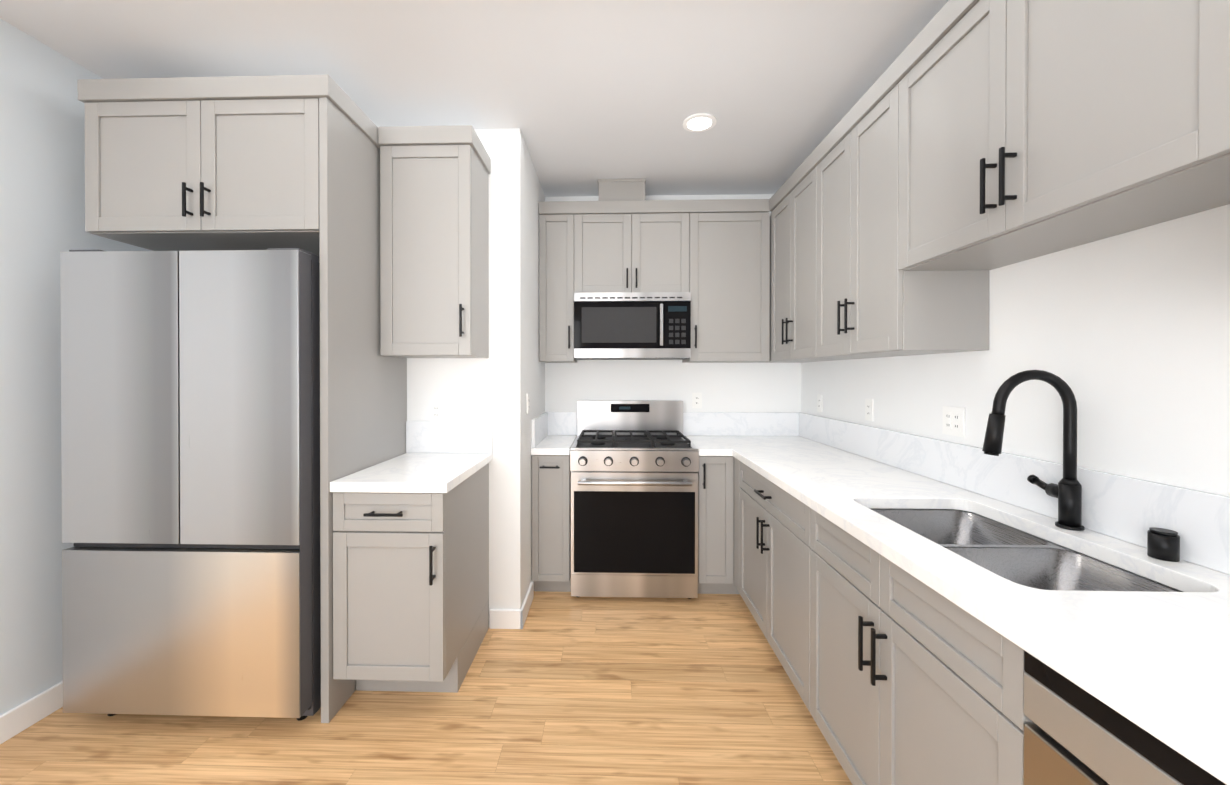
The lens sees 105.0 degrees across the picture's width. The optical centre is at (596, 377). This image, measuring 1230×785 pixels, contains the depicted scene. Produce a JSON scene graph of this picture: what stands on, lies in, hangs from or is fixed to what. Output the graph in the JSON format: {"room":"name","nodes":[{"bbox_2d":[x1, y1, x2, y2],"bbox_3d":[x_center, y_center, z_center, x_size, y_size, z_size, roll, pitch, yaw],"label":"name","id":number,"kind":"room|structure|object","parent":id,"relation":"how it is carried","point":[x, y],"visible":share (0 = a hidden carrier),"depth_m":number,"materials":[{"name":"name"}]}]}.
{"room":"kitchen","nodes":[
{"label":"kitchen","id":0,"kind":"room"},
{"bbox_2d":[0,19,151,714],"bbox_3d":[-2.303,0.017,0.479,0.150,2.660,6.400,0,0,2],"label":"wall","id":1,"kind":"structure","parent":0,"point":[42,168],"depth_m":1.83,"materials":[{"name":"white paint"}]},
{"bbox_2d":[0,681,62,743],"bbox_3d":[-2.244,1.301,-0.291,0.015,0.100,4.550,0,0,2],"label":"baseboard","id":2,"kind":"structure","parent":1,"relation":"attached to","point":[18,719],"depth_m":1.81,"materials":[{"name":"white wood"}]},
{"bbox_2d":[0,591,851,784],"bbox_3d":[-0.419,1.397,0.428,4.220,0.100,6.700,0,0,2],"label":"floor","id":3,"kind":"structure","parent":0,"point":[563,688],"depth_m":1.80,"materials":[{"name":"brown wood"}]},
{"bbox_2d":[60,248,320,720],"bbox_3d":[-1.533,0.428,2.118,0.907,1.822,0.740,0,0,2],"label":"refrigerator","id":4,"kind":"object","parent":3,"relation":"on","point":[190,440],"visible":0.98,"depth_m":1.75,"materials":[{"name":"silver metal"}]},
{"bbox_2d":[77,74,406,722],"bbox_3d":[-1.510,0.089,2.171,0.994,2.500,0.747,0,0,2],"label":"tall cabinet","id":5,"kind":"object","parent":3,"relation":"on","point":[226,163],"visible":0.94,"depth_m":1.84,"materials":[{"name":"beige paint"}]},
{"bbox_2d":[333,463,488,692],"bbox_3d":[-0.803,0.892,2.163,0.439,0.894,0.727,0,0,2],"label":"base cabinet","id":6,"kind":"object","parent":3,"relation":"on","point":[410,592],"visible":0.98,"depth_m":1.85,"materials":[{"name":"beige paint"}]},
{"bbox_2d":[330,421,491,492],"bbox_3d":[-0.793,0.339,2.172,0.460,0.210,0.703,0,0,2],"label":"countertop","id":7,"kind":"structure","parent":6,"relation":"on","point":[442,456],"depth_m":2.25,"materials":[{"name":"stone"}]},
{"bbox_2d":[532,455,570,591],"bbox_3d":[-0.267,0.900,3.137,0.231,0.869,0.667,0,0,2],"label":"base cabinet","id":8,"kind":"object","parent":3,"relation":"on","point":[551,523],"visible":0.88,"depth_m":2.85,"materials":[{"name":"beige paint"}]},
{"bbox_2d":[531,412,576,454],"bbox_3d":[-0.266,0.359,3.146,0.234,0.210,0.643,0,0,2],"label":"countertop","id":9,"kind":"structure","parent":8,"relation":"on","point":[553,433],"depth_m":3.23,"materials":[{"name":"stone"}]},
{"bbox_2d":[570,400,698,598],"bbox_3d":[0.233,0.752,3.076,0.756,1.165,0.736,0,0,2],"label":"gas range","id":10,"kind":"object","parent":3,"relation":"on","point":[634,467],"visible":1,"depth_m":2.78,"materials":[{"name":"silver metal"}]},
{"bbox_2d":[698,456,739,593],"bbox_3d":[1.046,0.900,3.096,0.851,0.869,0.667,0,0,2],"label":"base cabinet","id":11,"kind":"object","parent":3,"relation":"on","point":[715,524],"visible":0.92,"depth_m":2.82,"materials":[{"name":"beige paint"}]},
{"bbox_2d":[734,458,812,711],"bbox_3d":[1.106,0.904,2.264,0.682,0.869,1.069,0,0,2],"label":"base cabinet","id":12,"kind":"object","parent":3,"relation":"on","point":[772,531],"visible":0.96,"depth_m":2.10,"materials":[{"name":"beige paint"}]},
{"bbox_2d":[683,412,1229,784],"bbox_3d":[0.992,0.368,1.369,0.854,0.210,4.118,0,0,2],"label":"countertop","id":13,"kind":"structure","parent":12,"relation":"on","point":[1156,665],"depth_m":1.13,"materials":[{"name":"stone"}]},
{"bbox_2d":[869,508,1181,591],"bbox_3d":[1.100,0.582,1.326,0.434,0.216,0.751,0,0,2],"label":"double-bowl sink","id":14,"kind":"object","parent":13,"relation":"in","point":[1014,555],"visible":0.17,"depth_m":1.32,"materials":[{"name":"silver metal"}]},
{"bbox_2d":[982,370,1084,530],"bbox_3d":[1.260,0.205,1.410,0.271,0.454,0.158,0,0,2],"label":"faucet","id":15,"kind":"object","parent":13,"relation":"on","point":[1066,490],"visible":1,"depth_m":1.35,"materials":[{"name":"black metal"}]},
{"bbox_2d":[1147,527,1179,561],"bbox_3d":[1.362,0.400,1.133,0.050,0.066,0.050,0,0,2],"label":"air gap","id":16,"kind":"object","parent":13,"relation":"on","point":[1163,544],"visible":0.98,"depth_m":1.12,"materials":[{"name":"black metal"}]},
{"bbox_2d":[810,509,1034,784],"bbox_3d":[1.075,0.909,1.279,0.682,0.869,0.898,0,0,2],"label":"base cabinet","id":17,"kind":"object","parent":3,"relation":"on","point":[914,681],"visible":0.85,"depth_m":1.20,"materials":[{"name":"beige paint"}]},
{"bbox_2d":[1023,650,1225,784],"bbox_3d":[1.059,0.914,0.524,0.628,0.866,0.604,0,0,2],"label":"dishwasher","id":18,"kind":"object","parent":3,"relation":"on","point":[1074,734],"visible":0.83,"depth_m":0.73,"materials":[{"name":"silver metal"}]},
{"bbox_2d":[0,0,948,196],"bbox_3d":[-0.419,-1.363,0.415,4.220,0.100,6.700,0,0,2],"label":"ceiling","id":19,"kind":"structure","parent":0,"point":[584,96],"depth_m":1.97,"materials":[{"name":"white paint"}]},
{"bbox_2d":[683,113,715,131],"bbox_3d":[0.534,-1.314,2.437,0.170,0.012,0.170,0,0,2],"label":"recessed light","id":20,"kind":"object","parent":19,"relation":"in","point":[699,122],"visible":0.96,"depth_m":2.42,"materials":[{"name":"white plastic"}]},
{"bbox_2d":[407,128,544,626],"bbox_3d":[-1.267,0.005,3.094,1.760,2.660,1.110,0,0,2],"label":"wall","id":21,"kind":"structure","parent":0,"point":[501,381],"depth_m":2.52,"materials":[{"name":"white paint"}]},
{"bbox_2d":[378,125,490,357],"bbox_3d":[-0.785,-0.632,2.335,0.438,1.060,0.367,0,0,2],"label":"upper cabinet","id":22,"kind":"object","parent":21,"relation":"attached to","point":[434,241],"visible":1,"depth_m":2.20,"materials":[{"name":"beige paint"}]},
{"bbox_2d":[430,401,442,420],"bbox_3d":[-0.854,0.182,2.520,0.070,0.115,0.008,0,0,2],"label":"outlet","id":23,"kind":"object","parent":21,"relation":"attached to","point":[436,410],"visible":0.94,"depth_m":2.52,"materials":[{"name":"white plastic"}]},
{"bbox_2d":[514,581,533,628],"bbox_3d":[-0.401,1.287,2.683,0.035,0.100,0.360,0,0,2],"label":"baseboard","id":24,"kind":"structure","parent":21,"relation":"attached to","point":[520,615],"depth_m":2.56,"materials":[{"name":"white wood"}]},
{"bbox_2d":[526,393,529,413],"bbox_3d":[-0.392,0.151,2.722,0.008,0.115,0.070,0,0,2],"label":"light switch","id":25,"kind":"object","parent":21,"relation":"attached to","point":[528,403],"visible":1,"depth_m":2.71,"materials":[{"name":"white plastic"}]},
{"bbox_2d":[545,194,800,412],"bbox_3d":[0.557,0.003,3.518,1.860,2.660,0.150,0,0,2],"label":"wall","id":26,"kind":"structure","parent":0,"point":[748,387],"depth_m":3.44,"materials":[{"name":"white paint"}]},
{"bbox_2d":[538,199,769,362],"bbox_3d":[0.385,-0.636,3.259,1.525,1.060,0.367,0,0,2],"label":"upper cabinet","id":27,"kind":"object","parent":26,"relation":"attached to","point":[712,257],"visible":0.96,"depth_m":3.11,"materials":[{"name":"beige paint"}]},
{"bbox_2d":[598,178,645,200],"bbox_3d":[0.175,-1.246,3.292,0.330,0.158,0.308,0,0,2],"label":"vent duct","id":28,"kind":"object","parent":27,"relation":"on","point":[620,189],"visible":0.42,"depth_m":3.15,"materials":[{"name":"beige paint"}]},
{"bbox_2d":[574,292,690,359],"bbox_3d":[0.238,-0.338,3.231,0.754,0.425,0.436,0,0,2],"label":"over-the-range microwave","id":29,"kind":"object","parent":27,"relation":"attached to","point":[632,325],"visible":1,"depth_m":3.05,"materials":[{"name":"silver metal"}]},
{"bbox_2d":[692,393,701,407],"bbox_3d":[0.735,0.168,3.432,0.070,0.115,0.008,0,0,2],"label":"outlet","id":30,"kind":"object","parent":26,"relation":"attached to","point":[696,400],"visible":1,"depth_m":3.43,"materials":[{"name":"white plastic"}]},
{"bbox_2d":[801,204,1229,496],"bbox_3d":[1.466,0.018,0.363,0.150,2.660,6.400,0,0,2],"label":"wall","id":31,"kind":"structure","parent":0,"point":[1125,337],"depth_m":1.32,"materials":[{"name":"white paint"}]},
{"bbox_2d":[766,159,832,362],"bbox_3d":[1.297,-0.633,2.713,0.328,1.060,0.735,0,0,2],"label":"upper cabinet","id":32,"kind":"object","parent":31,"relation":"attached to","point":[788,204],"depth_m":2.77,"materials":[{"name":"beige paint"}]},
{"bbox_2d":[817,394,822,411],"bbox_3d":[1.468,0.170,3.095,0.008,0.115,0.070,0,0,2],"label":"outlet","id":33,"kind":"object","parent":31,"relation":"attached to","point":[819,403],"visible":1,"depth_m":3.09,"materials":[{"name":"white plastic"}]},
{"bbox_2d":[865,399,873,420],"bbox_3d":[1.450,0.173,2.506,0.008,0.115,0.070,0,0,2],"label":"outlet","id":34,"kind":"object","parent":31,"relation":"attached to","point":[869,409],"visible":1,"depth_m":2.50,"materials":[{"name":"white plastic"}]},
{"bbox_2d":[806,48,988,359],"bbox_3d":[1.277,-0.630,2.059,0.328,1.060,0.798,0,0,2],"label":"upper cabinet","id":35,"kind":"object","parent":31,"relation":"attached to","point":[862,301],"depth_m":1.90,"materials":[{"name":"beige paint"}]},
{"bbox_2d":[942,406,964,436],"bbox_3d":[1.431,0.175,1.891,0.008,0.115,0.116,0,0,2],"label":"outlet","id":36,"kind":"object","parent":31,"relation":"attached to","point":[953,421],"visible":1,"depth_m":1.88,"materials":[{"name":"white plastic"}]},
{"bbox_2d":[906,0,1229,271],"bbox_3d":[1.252,-0.771,1.247,0.328,0.770,0.936,0,0,2],"label":"upper cabinet","id":37,"kind":"object","parent":31,"relation":"attached to","point":[958,153],"depth_m":1.15,"materials":[{"name":"beige paint"}]},
{"bbox_2d":[1178,156,1229,217],"bbox_3d":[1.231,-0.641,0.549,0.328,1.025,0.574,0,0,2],"label":"upper cabinet","id":38,"kind":"object","parent":31,"relation":"attached to","point":[1207,187],"depth_m":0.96,"materials":[{"name":"beige paint"}]}
]}

